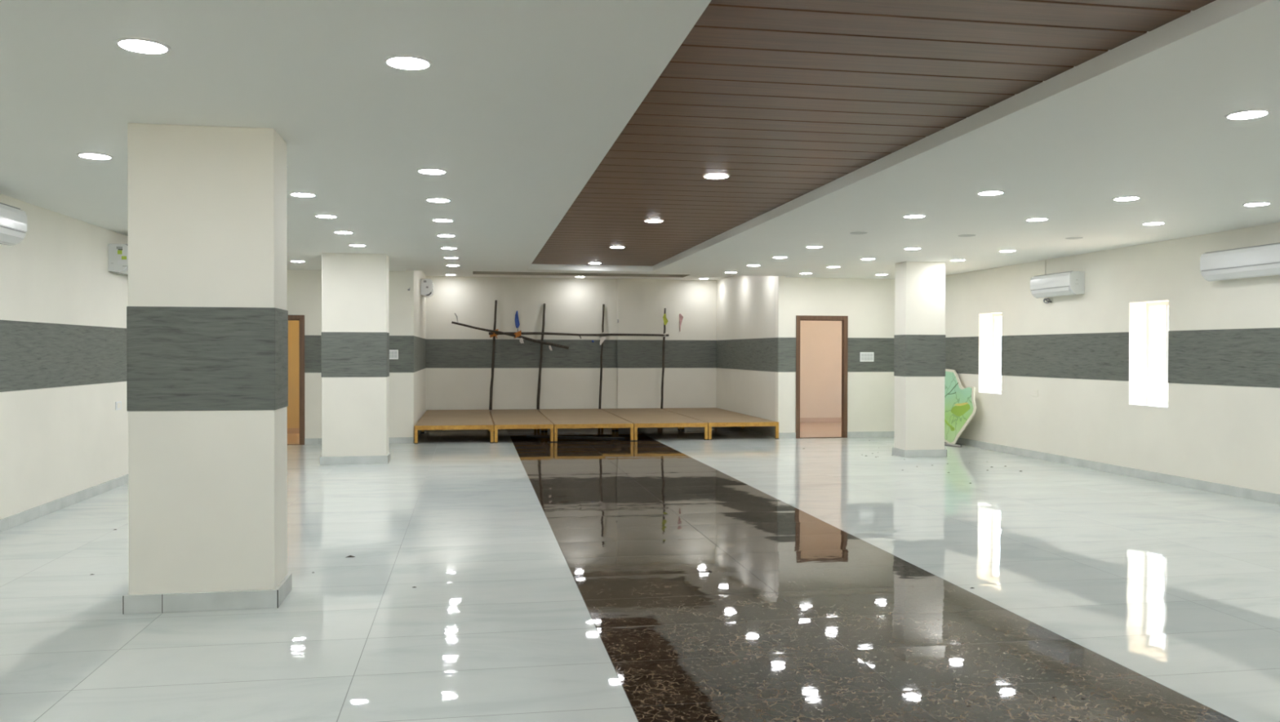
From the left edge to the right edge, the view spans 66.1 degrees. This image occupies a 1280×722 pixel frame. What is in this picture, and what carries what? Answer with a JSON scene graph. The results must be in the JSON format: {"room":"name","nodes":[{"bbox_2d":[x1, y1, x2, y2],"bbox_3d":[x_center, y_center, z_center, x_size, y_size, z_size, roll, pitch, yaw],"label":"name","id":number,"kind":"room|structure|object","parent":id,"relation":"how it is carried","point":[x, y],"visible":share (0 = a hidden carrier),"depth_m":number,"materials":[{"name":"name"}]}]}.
{"room":"banquet hall","nodes":[
{"label":"banquet hall","id":0,"kind":"room"},
{"bbox_2d":[0,193,128,519],"bbox_3d":[-5.029,-0.272,5.808,0.304,3.400,19.550,0,1,-10],"label":"wall","id":1,"kind":"structure","parent":0,"point":[63,312],"depth_m":9.27,"materials":[{"name":"beige paint"}]},
{"bbox_2d":[0,202,26,245],"bbox_3d":[-5.083,-1.095,7.646,0.216,0.305,0.944,0,1,-10],"label":"air conditioner","id":2,"kind":"object","parent":1,"relation":"attached to","point":[13,220],"visible":1,"depth_m":7.89,"materials":[{"name":"white plastic"}]},
{"bbox_2d":[0,473,128,532],"bbox_3d":[-4.879,1.378,5.850,0.015,0.099,19.550,0,1,-10],"label":"baseboard","id":3,"kind":"structure","parent":1,"relation":"attached to","point":[14,520],"depth_m":9.24,"materials":[{"name":"grey tile"}]},
{"bbox_2d":[107,243,128,275],"bbox_3d":[-5.657,-1.107,10.998,0.216,0.305,0.944,0,1,-10],"label":"air conditioner","id":4,"kind":"object","parent":1,"relation":"attached to","point":[117,253],"visible":0.5,"depth_m":10.54,"materials":[{"name":"white plastic"}]},
{"bbox_2d":[115,400,121,409],"bbox_3d":[-5.729,0.490,10.814,0.012,0.090,0.160,0,1,-10],"label":"wall socket","id":5,"kind":"object","parent":1,"relation":"attached to","point":[117,404],"visible":1,"depth_m":10.80,"materials":[{"name":"white plastic"}]},
{"bbox_2d":[287,320,299,427],"bbox_3d":[-5.613,-0.378,16.949,3.250,3.400,2.290,0,1,-10],"label":"wall","id":6,"kind":"structure","parent":0,"point":[293,407],"depth_m":17.80,"materials":[{"name":"paint"}]},
{"bbox_2d":[287,427,299,433],"bbox_3d":[-5.690,1.261,17.902,3.080,0.096,0.015,0,1,-10],"label":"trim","id":7,"kind":"structure","parent":6,"relation":"attached to","point":[290,430],"depth_m":17.80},
{"bbox_2d":[286,269,413,443],"bbox_3d":[-5.263,-0.366,15.764,3.200,3.400,0.164,0,1,-10],"label":"wall","id":8,"kind":"structure","parent":0,"point":[304,286],"depth_m":15.89,"materials":[{"name":"beige paint"}]},
{"bbox_2d":[287,315,304,444],"bbox_3d":[-5.806,0.302,15.618,0.940,2.064,0.080,0,1,-10],"label":"door frame","id":9,"kind":"structure","parent":8,"relation":"in","point":[300,317],"depth_m":15.65,"materials":[{"name":"wood"}]},
{"bbox_2d":[304,436,413,444],"bbox_3d":[-5.097,1.285,15.721,2.885,0.099,0.015,0,1,-10],"label":"baseboard","id":10,"kind":"structure","parent":8,"relation":"attached to","point":[402,439],"depth_m":15.90,"materials":[{"name":"grey tile"}]},
{"bbox_2d":[389,349,398,359],"bbox_3d":[-3.992,-0.104,15.892,0.175,0.155,0.016,0,1,-10],"label":"switch plate","id":11,"kind":"object","parent":8,"relation":"attached to","point":[393,353],"visible":0.71,"depth_m":15.89,"materials":[{"name":"white plastic"}]},
{"bbox_2d":[413,270,426,441],"bbox_3d":[-4.112,-0.386,18.179,0.124,3.400,4.210,0,1,-10],"label":"wall","id":12,"kind":"structure","parent":0,"point":[420,302],"depth_m":17.71,"materials":[{"name":"beige paint"}]},
{"bbox_2d":[420,278,434,297],"bbox_3d":[-4.014,-1.366,18.598,0.216,0.313,0.850,0,1,-10],"label":"air conditioner","id":13,"kind":"object","parent":12,"relation":"attached to","point":[427,286],"visible":1,"depth_m":18.19,"materials":[{"name":"white plastic"}]},
{"bbox_2d":[413,275,841,417],"bbox_3d":[0.868,-0.384,19.100,10.250,3.400,4.674,0,1,-10],"label":"wall","id":14,"kind":"structure","parent":0,"point":[459,357],"depth_m":20.82,"materials":[{"name":"beige paint"}]},
{"bbox_2d":[515,311,519,328],"bbox_3d":[-2.562,-0.867,20.550,0.102,0.364,0.034,0,1,-10],"label":"strip","id":15,"kind":"object","parent":14,"relation":"attached to","point":[517,320],"visible":1,"depth_m":20.55,"materials":[{"name":"blue"}]},
{"bbox_2d":[679,313,683,331],"bbox_3d":[0.886,-0.825,21.152,0.088,0.384,0.030,0,1,-5],"label":"strip","id":16,"kind":"object","parent":14,"relation":"attached to","point":[681,317],"visible":1,"depth_m":21.15,"materials":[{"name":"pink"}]},
{"bbox_2d":[800,417,841,422],"bbox_3d":[3.497,1.253,20.894,3.260,0.096,0.015,0,1,-10],"label":"trim","id":17,"kind":"structure","parent":14,"relation":"attached to","point":[807,419],"depth_m":20.95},
{"bbox_2d":[0,422,1279,721],"bbox_3d":[0.723,1.509,9.026,12.730,0.204,24.320,0,1,-10],"label":"floor","id":18,"kind":"structure","parent":0,"point":[567,579],"depth_m":6.00,"materials":[{"name":"white tile"}]},
{"bbox_2d":[122,123,291,613],"bbox_3d":[-2.551,0.040,5.854,0.840,2.784,0.445,0,1,-10],"label":"column","id":19,"kind":"structure","parent":18,"relation":"on","point":[207,312],"depth_m":5.66,"materials":[{"name":"beige paint"}]},
{"bbox_2d":[320,253,391,464],"bbox_3d":[-3.811,-0.032,13.207,0.875,2.784,0.425,0,1,-10],"label":"column","id":20,"kind":"structure","parent":18,"relation":"on","point":[355,334],"depth_m":13.02,"materials":[{"name":"beige paint"}]},
{"bbox_2d":[414,408,493,444],"bbox_3d":[-3.381,1.170,18.122,1.267,0.292,4.364,0,1,-10],"label":"stage platform","id":21,"kind":"object","parent":18,"relation":"on","point":[474,419],"visible":1,"depth_m":16.98,"materials":[{"name":"brown wood"}]},
{"bbox_2d":[489,408,553,442],"bbox_3d":[-2.269,1.170,18.312,0.968,0.292,4.364,0,1,-10],"label":"stage platform","id":22,"kind":"object","parent":18,"relation":"on","point":[502,419],"visible":0.9,"depth_m":17.20,"materials":[{"name":"brown wood"}]},
{"bbox_2d":[488,300,497,409],"bbox_3d":[-3.038,-0.129,20.348,0.065,2.266,0.307,0,1,16],"label":"wooden pole","id":23,"kind":"object","parent":22,"relation":"on","point":[495,301],"visible":0.99,"depth_m":20.32,"materials":[{"name":"wood"}]},
{"bbox_2d":[489,328,498,337],"bbox_3d":[-3.009,-0.562,20.297,0.172,0.202,0.161,0,1,7],"label":"tie","id":24,"kind":"object","parent":23,"relation":"attached to","point":[492,335],"visible":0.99,"depth_m":20.23,"materials":[{"name":"orange"}]},
{"bbox_2d":[526,435,624,438],"bbox_3d":[-1.136,1.317,17.122,1.774,0.018,0.059,0,1,12],"label":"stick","id":25,"kind":"object","parent":18,"relation":"on","point":[526,435],"visible":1,"depth_m":17.09,"materials":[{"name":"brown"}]},
{"bbox_2d":[537,408,633,441],"bbox_3d":[-1.127,1.171,18.507,1.330,0.292,4.364,0,1,-10],"label":"stage platform","id":26,"kind":"object","parent":18,"relation":"on","point":[579,418],"visible":0.88,"depth_m":17.44,"materials":[{"name":"brown wood"}]},
{"bbox_2d":[536,303,545,408],"bbox_3d":[-2.062,-0.100,20.517,0.067,2.209,0.321,0,1,24],"label":"wooden pole","id":27,"kind":"object","parent":26,"relation":"on","point":[544,308],"visible":1,"depth_m":20.48,"materials":[{"name":"wood"}]},
{"bbox_2d":[598,304,604,408],"bbox_3d":[-0.807,-0.097,20.731,0.054,2.204,0.295,0,1,15],"label":"wooden pole","id":28,"kind":"object","parent":26,"relation":"on","point":[603,305],"visible":1,"depth_m":20.70,"materials":[{"name":"wood"}]},
{"bbox_2d":[599,330,606,344],"bbox_3d":[-0.775,-0.483,20.677,0.165,0.302,0.196,0,1,-10],"label":"tie","id":29,"kind":"object","parent":28,"relation":"attached to","point":[604,332],"depth_m":20.60,"materials":[{"name":"beige"}]},
{"bbox_2d":[600,408,707,440],"bbox_3d":[0.162,1.171,18.727,1.265,0.292,4.364,0,1,-10],"label":"stage platform","id":30,"kind":"object","parent":18,"relation":"on","point":[640,417],"visible":0.84,"depth_m":17.69,"materials":[{"name":"brown wood"}]},
{"bbox_2d":[661,407,778,439],"bbox_3d":[1.406,1.172,18.940,1.240,0.292,4.364,0,1,-10],"label":"stage platform","id":31,"kind":"object","parent":18,"relation":"on","point":[713,416],"visible":0.76,"depth_m":17.76,"materials":[{"name":"brown wood"}]},
{"bbox_2d":[660,307,667,408],"bbox_3d":[0.527,-0.058,20.837,0.121,2.130,0.286,0,1,17],"label":"wooden pole","id":32,"kind":"object","parent":31,"relation":"on","point":[664,312],"depth_m":20.83,"materials":[{"name":"wood"}]},
{"bbox_2d":[488,332,668,338],"bbox_3d":[-1.251,-0.529,20.529,3.766,0.133,0.063,0,1,-9],"label":"wooden pole","id":33,"kind":"object","parent":32,"relation":"attached to","point":[490,333],"visible":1,"depth_m":20.52,"materials":[{"name":"wood"}]},
{"bbox_2d":[451,321,568,349],"bbox_3d":[-2.658,-0.525,20.247,2.396,0.566,0.061,0,1,-10],"label":"wooden pole","id":34,"kind":"object","parent":33,"relation":"attached to","point":[454,322],"visible":1,"depth_m":20.24,"materials":[{"name":"wood"}]},
{"bbox_2d":[514,330,521,337],"bbox_3d":[-2.522,-0.549,20.296,0.148,0.160,0.133,0,1,4],"label":"tie","id":35,"kind":"object","parent":33,"relation":"attached to","point":[518,333],"visible":1,"depth_m":20.24,"materials":[{"name":"orange"}]},
{"bbox_2d":[892,261,946,457],"bbox_3d":[4.040,-0.024,14.225,0.645,2.784,0.425,0,1,-10],"label":"column","id":36,"kind":"structure","parent":18,"relation":"on","point":[919,336],"depth_m":14.04,"materials":[{"name":"beige paint"}]},
{"bbox_2d":[944,443,960,447],"bbox_3d":[4.942,1.341,15.745,0.049,0.040,0.489,0,1,-29],"label":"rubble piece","id":37,"kind":"object","parent":18,"relation":"on","point":[948,444],"visible":0.71,"depth_m":15.64,"materials":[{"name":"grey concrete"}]},
{"bbox_2d":[944,368,976,444],"bbox_3d":[5.053,0.740,16.176,0.233,1.222,1.870,0,1,-10],"label":"board","id":38,"kind":"object","parent":18,"relation":"on","point":[960,406],"visible":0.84,"depth_m":15.85,"materials":[{"name":"green"}]},
{"bbox_2d":[0,0,1279,279],"bbox_3d":[1.068,-1.681,9.003,13.400,0.615,24.420,0,1,-10],"label":"ceiling","id":39,"kind":"structure","parent":0,"point":[557,128],"depth_m":5.60,"materials":[{"name":"white paint"}]},
{"bbox_2d":[76,152,113,159],"bbox_3d":[-3.611,-1.355,6.522,0.212,0.012,0.212,0,1,-10],"label":"recessed light","id":40,"kind":"object","parent":39,"relation":"in","point":[87,155],"visible":1,"depth_m":6.49,"materials":[{"name":"white"}]},
{"bbox_2d":[79,154,111,159],"bbox_3d":[-3.611,-1.352,6.522,0.183,0.005,0.183,0,1,4],"label":"diffuser","id":41,"kind":"object","parent":40,"relation":"attached to","point":[87,156],"depth_m":6.50,"materials":[{"name":"white"}]},
{"bbox_2d":[115,37,170,53],"bbox_3d":[-2.101,-1.329,4.163,0.212,0.012,0.212,0,1,-10],"label":"recessed light","id":42,"kind":"object","parent":39,"relation":"in","point":[140,45],"visible":1,"depth_m":4.14,"materials":[{"name":"white"}]},
{"bbox_2d":[289,260,305,262],"bbox_3d":[-4.912,-1.429,14.131,0.212,0.012,0.212,0,1,-10],"label":"recessed light","id":43,"kind":"object","parent":39,"relation":"in","point":[290,260],"visible":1,"depth_m":14.09,"materials":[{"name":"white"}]},
{"bbox_2d":[288,191,316,196],"bbox_3d":[-2.776,-1.368,8.105,0.212,0.012,0.212,0,1,-10],"label":"recessed light","id":44,"kind":"object","parent":39,"relation":"in","point":[294,193],"visible":1,"depth_m":8.07,"materials":[{"name":"white"}]},
{"bbox_2d":[291,193,314,196],"bbox_3d":[-2.776,-1.365,8.105,0.183,0.005,0.183,0,1,-23],"label":"diffuser","id":45,"kind":"object","parent":44,"relation":"attached to","point":[294,194],"depth_m":8.08,"materials":[{"name":"white"}]},
{"bbox_2d":[315,213,337,217],"bbox_3d":[-2.998,-1.380,9.406,0.212,0.012,0.212,0,1,-10],"label":"recessed light","id":46,"kind":"object","parent":39,"relation":"in","point":[322,215],"visible":1,"depth_m":9.36,"materials":[{"name":"white"}]},
{"bbox_2d":[316,215,336,217],"bbox_3d":[-2.998,-1.377,9.406,0.183,0.005,0.183,0,1,-23],"label":"diffuser","id":47,"kind":"object","parent":46,"relation":"attached to","point":[322,216],"depth_m":9.39,"materials":[{"name":"white"}]},
{"bbox_2d":[333,231,353,233],"bbox_3d":[-3.216,-1.393,10.678,0.212,0.012,0.212,0,1,-10],"label":"recessed light","id":48,"kind":"object","parent":39,"relation":"in","point":[337,232],"visible":1,"depth_m":10.62,"materials":[{"name":"white"}]},
{"bbox_2d":[334,231,351,233],"bbox_3d":[-3.216,-1.390,10.678,0.183,0.005,0.183,0,1,4],"label":"diffuser","id":49,"kind":"object","parent":48,"relation":"attached to","point":[335,232],"depth_m":10.64,"materials":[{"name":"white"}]},
{"bbox_2d":[348,244,366,246],"bbox_3d":[-3.436,-1.405,11.969,0.212,0.012,0.212,0,1,-10],"label":"recessed light","id":50,"kind":"object","parent":39,"relation":"in","point":[354,245],"visible":1,"depth_m":11.93,"materials":[{"name":"white"}]},
{"bbox_2d":[349,244,364,246],"bbox_3d":[-3.436,-1.402,11.969,0.183,0.005,0.183,0,1,4],"label":"diffuser","id":51,"kind":"object","parent":50,"relation":"attached to","point":[349,245],"depth_m":11.94,"materials":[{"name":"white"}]},
{"bbox_2d":[383,54,432,70],"bbox_3d":[-1.035,-1.329,4.396,0.212,0.012,0.212,0,1,-10],"label":"recessed light","id":52,"kind":"object","parent":39,"relation":"in","point":[408,62],"visible":1,"depth_m":4.37,"materials":[{"name":"white"}]},
{"bbox_2d":[386,57,429,69],"bbox_3d":[-1.035,-1.326,4.396,0.183,0.005,0.183,0,1,-23],"label":"diffuser","id":53,"kind":"object","parent":52,"relation":"attached to","point":[398,63],"depth_m":4.38,"materials":[{"name":"white"}]},
{"bbox_2d":[417,168,447,173],"bbox_3d":[-1.489,-1.355,7.047,0.212,0.012,0.212,0,1,-10],"label":"recessed light","id":54,"kind":"object","parent":39,"relation":"in","point":[426,171],"visible":1,"depth_m":7.00,"materials":[{"name":"white"}]},
{"bbox_2d":[418,169,444,173],"bbox_3d":[-1.489,-1.352,7.047,0.183,0.005,0.183,0,1,4],"label":"diffuser","id":55,"kind":"object","parent":54,"relation":"attached to","point":[426,171],"depth_m":7.03,"materials":[{"name":"white"}]},
{"bbox_2d":[426,197,450,202],"bbox_3d":[-1.718,-1.368,8.388,0.212,0.012,0.212,0,1,-10],"label":"recessed light","id":56,"kind":"object","parent":39,"relation":"in","point":[430,199],"visible":1,"depth_m":8.35,"materials":[{"name":"white"}]},
{"bbox_2d":[427,199,448,202],"bbox_3d":[-1.718,-1.365,8.388,0.183,0.005,0.183,0,1,-23],"label":"diffuser","id":57,"kind":"object","parent":56,"relation":"attached to","point":[430,200],"depth_m":8.36,"materials":[{"name":"white"}]},
{"bbox_2d":[431,217,453,222],"bbox_3d":[-1.939,-1.381,9.679,0.212,0.012,0.212,0,1,-10],"label":"recessed light","id":58,"kind":"object","parent":39,"relation":"in","point":[440,220],"visible":1,"depth_m":9.64,"materials":[{"name":"white"}]},
{"bbox_2d":[433,219,452,222],"bbox_3d":[-1.939,-1.378,9.679,0.183,0.005,0.183,0,1,-23],"label":"diffuser","id":59,"kind":"object","parent":58,"relation":"attached to","point":[439,220],"depth_m":9.67,"materials":[{"name":"white"}]},
{"bbox_2d":[436,234,455,236],"bbox_3d":[-2.156,-1.393,10.950,0.212,0.012,0.212,0,1,-10],"label":"recessed light","id":60,"kind":"object","parent":39,"relation":"in","point":[440,235],"visible":1,"depth_m":10.90,"materials":[{"name":"white"}]},
{"bbox_2d":[437,235,453,236],"bbox_3d":[-2.156,-1.390,10.950,0.183,0.005,0.183,0,1,-23],"label":"diffuser","id":61,"kind":"object","parent":60,"relation":"attached to","point":[437,235],"depth_m":10.93,"materials":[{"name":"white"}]},
{"bbox_2d":[440,246,457,248],"bbox_3d":[-2.384,-1.406,12.281,0.212,0.012,0.212,0,1,-10],"label":"recessed light","id":62,"kind":"object","parent":39,"relation":"in","point":[442,247],"visible":1,"depth_m":12.22,"materials":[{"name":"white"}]},
{"bbox_2d":[442,247,456,248],"bbox_3d":[-2.384,-1.403,12.281,0.183,0.005,0.183,0,1,-23],"label":"diffuser","id":63,"kind":"object","parent":62,"relation":"attached to","point":[442,247],"depth_m":12.26,"materials":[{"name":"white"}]},
{"bbox_2d":[443,256,458,258],"bbox_3d":[-2.600,-1.418,13.543,0.212,0.012,0.212,0,1,-10],"label":"recessed light","id":64,"kind":"object","parent":39,"relation":"in","point":[447,257],"visible":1,"depth_m":13.48,"materials":[{"name":"white"}]},
{"bbox_2d":[445,264,459,266],"bbox_3d":[-2.805,-1.430,14.745,0.212,0.012,0.212,0,1,-10],"label":"recessed light","id":65,"kind":"object","parent":39,"relation":"in","point":[446,264],"visible":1,"depth_m":14.71,"materials":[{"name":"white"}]},
{"bbox_2d":[608,245,625,248],"bbox_3d":[-0.300,-1.498,12.971,0.212,0.012,0.212,0,1,-10],"label":"recessed light","id":66,"kind":"object","parent":39,"relation":"in","point":[611,246],"visible":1,"depth_m":12.91,"materials":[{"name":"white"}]},
{"bbox_2d":[644,218,663,222],"bbox_3d":[0.146,-1.472,10.359,0.212,0.012,0.212,0,1,-10],"label":"recessed light","id":67,"kind":"object","parent":39,"relation":"in","point":[650,220],"visible":1,"depth_m":10.31,"materials":[{"name":"white"}]},
{"bbox_2d":[645,219,662,222],"bbox_3d":[0.146,-1.469,10.359,0.183,0.005,0.183,0,1,4],"label":"diffuser","id":68,"kind":"object","parent":67,"relation":"attached to","point":[646,220],"depth_m":10.31,"materials":[{"name":"white"}]},
{"bbox_2d":[702,173,729,178],"bbox_3d":[0.598,-1.446,7.718,0.212,0.012,0.212,0,1,-10],"label":"recessed light","id":69,"kind":"object","parent":39,"relation":"in","point":[713,175],"visible":1,"depth_m":7.67,"materials":[{"name":"white"}]},
{"bbox_2d":[704,174,728,178],"bbox_3d":[0.598,-1.443,7.718,0.183,0.005,0.183,0,1,-23],"label":"diffuser","id":70,"kind":"object","parent":69,"relation":"attached to","point":[710,176],"depth_m":7.70,"materials":[{"name":"white"}]},
{"bbox_2d":[746,264,760,266],"bbox_3d":[1.688,-1.419,14.631,0.212,0.012,0.212,0,1,-10],"label":"recessed light","id":71,"kind":"object","parent":39,"relation":"in","point":[746,264],"visible":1,"depth_m":14.59,"materials":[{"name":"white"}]},
{"bbox_2d":[772,256,787,257],"bbox_3d":[1.902,-1.407,13.379,0.212,0.012,0.212,0,1,-10],"label":"recessed light","id":72,"kind":"object","parent":39,"relation":"in","point":[772,256],"visible":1,"depth_m":13.35,"materials":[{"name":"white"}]},
{"bbox_2d":[805,245,822,248],"bbox_3d":[2.132,-1.394,12.039,0.212,0.012,0.212,0,1,-10],"label":"recessed light","id":73,"kind":"object","parent":39,"relation":"in","point":[810,246],"visible":1,"depth_m":12.00,"materials":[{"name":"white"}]},
{"bbox_2d":[849,231,866,234],"bbox_3d":[2.368,-1.384,10.659,0.190,0.005,0.190,0,1,-10],"label":"cover plate","id":74,"kind":"object","parent":39,"relation":"attached to","point":[852,233],"visible":1,"depth_m":10.64,"materials":[{"name":"grey"}]},
{"bbox_2d":[860,257,875,259],"bbox_3d":[3.146,-1.406,13.582,0.212,0.012,0.212,0,1,-10],"label":"recessed light","id":75,"kind":"object","parent":39,"relation":"in","point":[860,258],"visible":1,"depth_m":13.55,"materials":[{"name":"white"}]},
{"bbox_2d":[903,247,921,249],"bbox_3d":[3.380,-1.393,12.212,0.212,0.012,0.212,0,1,-10],"label":"recessed light","id":76,"kind":"object","parent":39,"relation":"in","point":[907,248],"visible":1,"depth_m":12.17,"materials":[{"name":"white"}]},
{"bbox_2d":[902,213,925,217],"bbox_3d":[2.597,-1.367,9.318,0.212,0.012,0.212,0,1,-10],"label":"recessed light","id":77,"kind":"object","parent":39,"relation":"in","point":[914,215],"visible":1,"depth_m":9.27,"materials":[{"name":"white"}]},
{"bbox_2d":[904,215,924,217],"bbox_3d":[2.597,-1.365,9.319,0.183,0.005,0.183,0,1,-41],"label":"diffuser","id":78,"kind":"object","parent":77,"relation":"attached to","point":[906,216],"depth_m":9.30,"materials":[{"name":"white"}]},
{"bbox_2d":[950,258,965,261],"bbox_3d":[4.438,-1.405,13.742,0.212,0.012,0.212,0,1,-10],"label":"recessed light","id":79,"kind":"object","parent":39,"relation":"in","point":[955,260],"visible":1,"depth_m":13.68,"materials":[{"name":"white"}]},
{"bbox_2d":[957,234,975,236],"bbox_3d":[3.610,-1.383,10.871,0.190,0.005,0.190,0,1,-10],"label":"cover plate","id":80,"kind":"object","parent":39,"relation":"attached to","point":[962,235],"visible":1,"depth_m":10.84,"materials":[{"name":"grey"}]},
{"bbox_2d":[977,190,1004,195],"bbox_3d":[2.831,-1.354,7.948,0.212,0.012,0.212,0,1,-10],"label":"recessed light","id":81,"kind":"object","parent":39,"relation":"in","point":[988,192],"visible":1,"depth_m":7.91,"materials":[{"name":"white"}]},
{"bbox_2d":[978,191,1002,195],"bbox_3d":[2.831,-1.351,7.948,0.183,0.005,0.183,0,1,-23],"label":"diffuser","id":82,"kind":"object","parent":81,"relation":"attached to","point":[980,193],"depth_m":7.93,"materials":[{"name":"white"}]},
{"bbox_2d":[998,249,1016,252],"bbox_3d":[4.655,-1.393,12.470,0.212,0.012,0.212,0,1,-10],"label":"recessed light","id":83,"kind":"object","parent":39,"relation":"in","point":[1003,251],"visible":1,"depth_m":12.43,"materials":[{"name":"white"}]},
{"bbox_2d":[1025,217,1048,221],"bbox_3d":[3.841,-1.367,9.521,0.212,0.012,0.212,0,1,-10],"label":"recessed light","id":84,"kind":"object","parent":39,"relation":"in","point":[1037,219],"visible":1,"depth_m":9.47,"materials":[{"name":"white"}]},
{"bbox_2d":[1026,218,1047,221],"bbox_3d":[3.841,-1.364,9.521,0.183,0.005,0.183,0,1,-23],"label":"diffuser","id":85,"kind":"object","parent":84,"relation":"attached to","point":[1029,220],"depth_m":9.51,"materials":[{"name":"white"}]},
{"bbox_2d":[1065,236,1082,239],"bbox_3d":[4.891,-1.383,11.091,0.190,0.005,0.190,0,1,-10],"label":"cover plate","id":86,"kind":"object","parent":39,"relation":"attached to","point":[1072,237],"visible":1,"depth_m":11.05,"materials":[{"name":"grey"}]},
{"bbox_2d":[1112,195,1140,200],"bbox_3d":[4.063,-1.354,8.220,0.212,0.012,0.212,0,1,-10],"label":"recessed light","id":87,"kind":"object","parent":39,"relation":"in","point":[1125,197],"visible":1,"depth_m":8.19,"materials":[{"name":"white"}]},
{"bbox_2d":[1114,197,1138,200],"bbox_3d":[4.063,-1.351,8.220,0.183,0.005,0.183,0,1,-23],"label":"diffuser","id":88,"kind":"object","parent":87,"relation":"attached to","point":[1115,198],"depth_m":8.20,"materials":[{"name":"white"}]},
{"bbox_2d":[1141,221,1165,225],"bbox_3d":[5.112,-1.367,9.799,0.212,0.012,0.212,0,1,-10],"label":"recessed light","id":89,"kind":"object","parent":39,"relation":"in","point":[1155,222],"visible":1,"depth_m":9.75,"materials":[{"name":"white"}]},
{"bbox_2d":[1143,222,1164,225],"bbox_3d":[5.112,-1.364,9.799,0.183,0.005,0.183,0,1,-23],"label":"diffuser","id":90,"kind":"object","parent":89,"relation":"attached to","point":[1147,224],"depth_m":9.80,"materials":[{"name":"white"}]},
{"bbox_2d":[1224,108,1271,119],"bbox_3d":[3.281,-1.329,5.317,0.212,0.012,0.212,0,1,-10],"label":"recessed light","id":91,"kind":"object","parent":39,"relation":"in","point":[1248,113],"visible":1,"depth_m":5.29,"materials":[{"name":"white"}]},
{"bbox_2d":[1227,111,1267,119],"bbox_3d":[3.281,-1.325,5.317,0.183,0.005,0.183,0,1,22],"label":"diffuser","id":92,"kind":"object","parent":91,"relation":"attached to","point":[1237,114],"depth_m":5.29,"materials":[{"name":"white"}]},
{"bbox_2d":[1242,201,1271,205],"bbox_3d":[5.333,-1.354,8.508,0.212,0.012,0.212,0,1,-10],"label":"recessed light","id":93,"kind":"object","parent":39,"relation":"in","point":[1256,203],"visible":1,"depth_m":8.46,"materials":[{"name":"white"}]},
{"bbox_2d":[1244,202,1269,205],"bbox_3d":[5.333,-1.351,8.508,0.183,0.005,0.183,0,1,-23],"label":"diffuser","id":94,"kind":"object","parent":93,"relation":"attached to","point":[1249,203],"depth_m":8.48,"materials":[{"name":"white"}]},
{"bbox_2d":[715,275,775,437],"bbox_3d":[2.065,-0.383,19.236,0.124,3.400,4.210,0,1,-10],"label":"wall","id":95,"kind":"structure","parent":0,"point":[745,342],"depth_m":18.91,"materials":[{"name":"beige paint"}]},
{"bbox_2d":[775,275,894,432],"bbox_3d":[3.830,-0.361,17.319,2.950,3.400,0.164,0,1,-10],"label":"wall","id":96,"kind":"structure","parent":0,"point":[868,304],"depth_m":17.23,"materials":[{"name":"beige paint"}]},
{"bbox_2d":[795,315,848,438],"bbox_3d":[3.158,0.276,17.151,0.940,2.126,0.080,0,1,-10],"label":"door","id":97,"kind":"structure","parent":96,"relation":"in","point":[844,319],"depth_m":17.16,"materials":[{"name":"wood"}]},
{"bbox_2d":[778,431,893,438],"bbox_3d":[3.686,1.290,17.224,2.635,0.099,0.015,0,1,-10],"label":"baseboard","id":98,"kind":"structure","parent":96,"relation":"attached to","point":[870,433],"depth_m":17.25,"materials":[{"name":"grey tile"}]},
{"bbox_2d":[860,351,874,361],"bbox_3d":[3.983,-0.072,17.256,0.242,0.158,0.016,0,1,-10],"label":"switch plate","id":99,"kind":"object","parent":96,"relation":"attached to","point":[864,356],"visible":1,"depth_m":17.25,"materials":[{"name":"white plastic"}]},
{"bbox_2d":[945,222,1279,493],"bbox_3d":[6.795,-0.265,7.830,0.304,3.400,19.550,0,1,-10],"label":"wall","id":100,"kind":"structure","parent":0,"point":[1085,355],"depth_m":11.98,"materials":[{"name":"beige paint"}]},
{"bbox_2d":[978,313,1001,394],"bbox_3d":[5.535,-0.117,15.185,0.289,1.240,0.670,0,1,-10],"label":"window","id":101,"kind":"structure","parent":100,"relation":"in","point":[995,390],"depth_m":15.49,"materials":[{"name":"white metal"}]},
{"bbox_2d":[1030,271,1084,297],"bbox_3d":[5.608,-1.021,13.255,0.216,0.305,0.934,0,1,-10],"label":"air conditioner","id":102,"kind":"object","parent":100,"relation":"attached to","point":[1070,282],"visible":1,"depth_m":13.05,"materials":[{"name":"white plastic"}]},
{"bbox_2d":[1043,297,1052,303],"bbox_3d":[5.617,-0.830,13.585,0.065,0.072,0.146,0,1,-10],"label":"hose","id":103,"kind":"object","parent":102,"relation":"attached to","point":[1044,299],"visible":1,"depth_m":13.57,"materials":[{"name":"grey plastic"}]},
{"bbox_2d":[955,437,1279,504],"bbox_3d":[6.638,1.384,7.820,0.015,0.099,19.550,0,1,-10],"label":"baseboard","id":104,"kind":"structure","parent":100,"relation":"attached to","point":[1266,496],"depth_m":11.78,"materials":[{"name":"grey tile"}]},
{"bbox_2d":[1128,301,1168,408],"bbox_3d":[6.141,-0.082,11.642,0.289,1.240,0.680,0,1,-10],"label":"window","id":105,"kind":"structure","parent":100,"relation":"in","point":[1150,402],"depth_m":11.95,"materials":[{"name":"white metal"}]},
{"bbox_2d":[1200,242,1279,281],"bbox_3d":[6.168,-0.995,9.983,0.216,0.305,1.094,0,1,-10],"label":"air conditioner","id":106,"kind":"object","parent":100,"relation":"attached to","point":[1260,260],"visible":1,"depth_m":9.95,"materials":[{"name":"white plastic"}]},
{"bbox_2d":[1204,242,1279,253],"bbox_3d":[6.180,-1.146,9.984,0.152,0.004,1.040,0,1,-10],"label":"grille","id":107,"kind":"object","parent":106,"relation":"attached to","point":[1272,245],"depth_m":9.88,"materials":[{"name":"grey plastic"}]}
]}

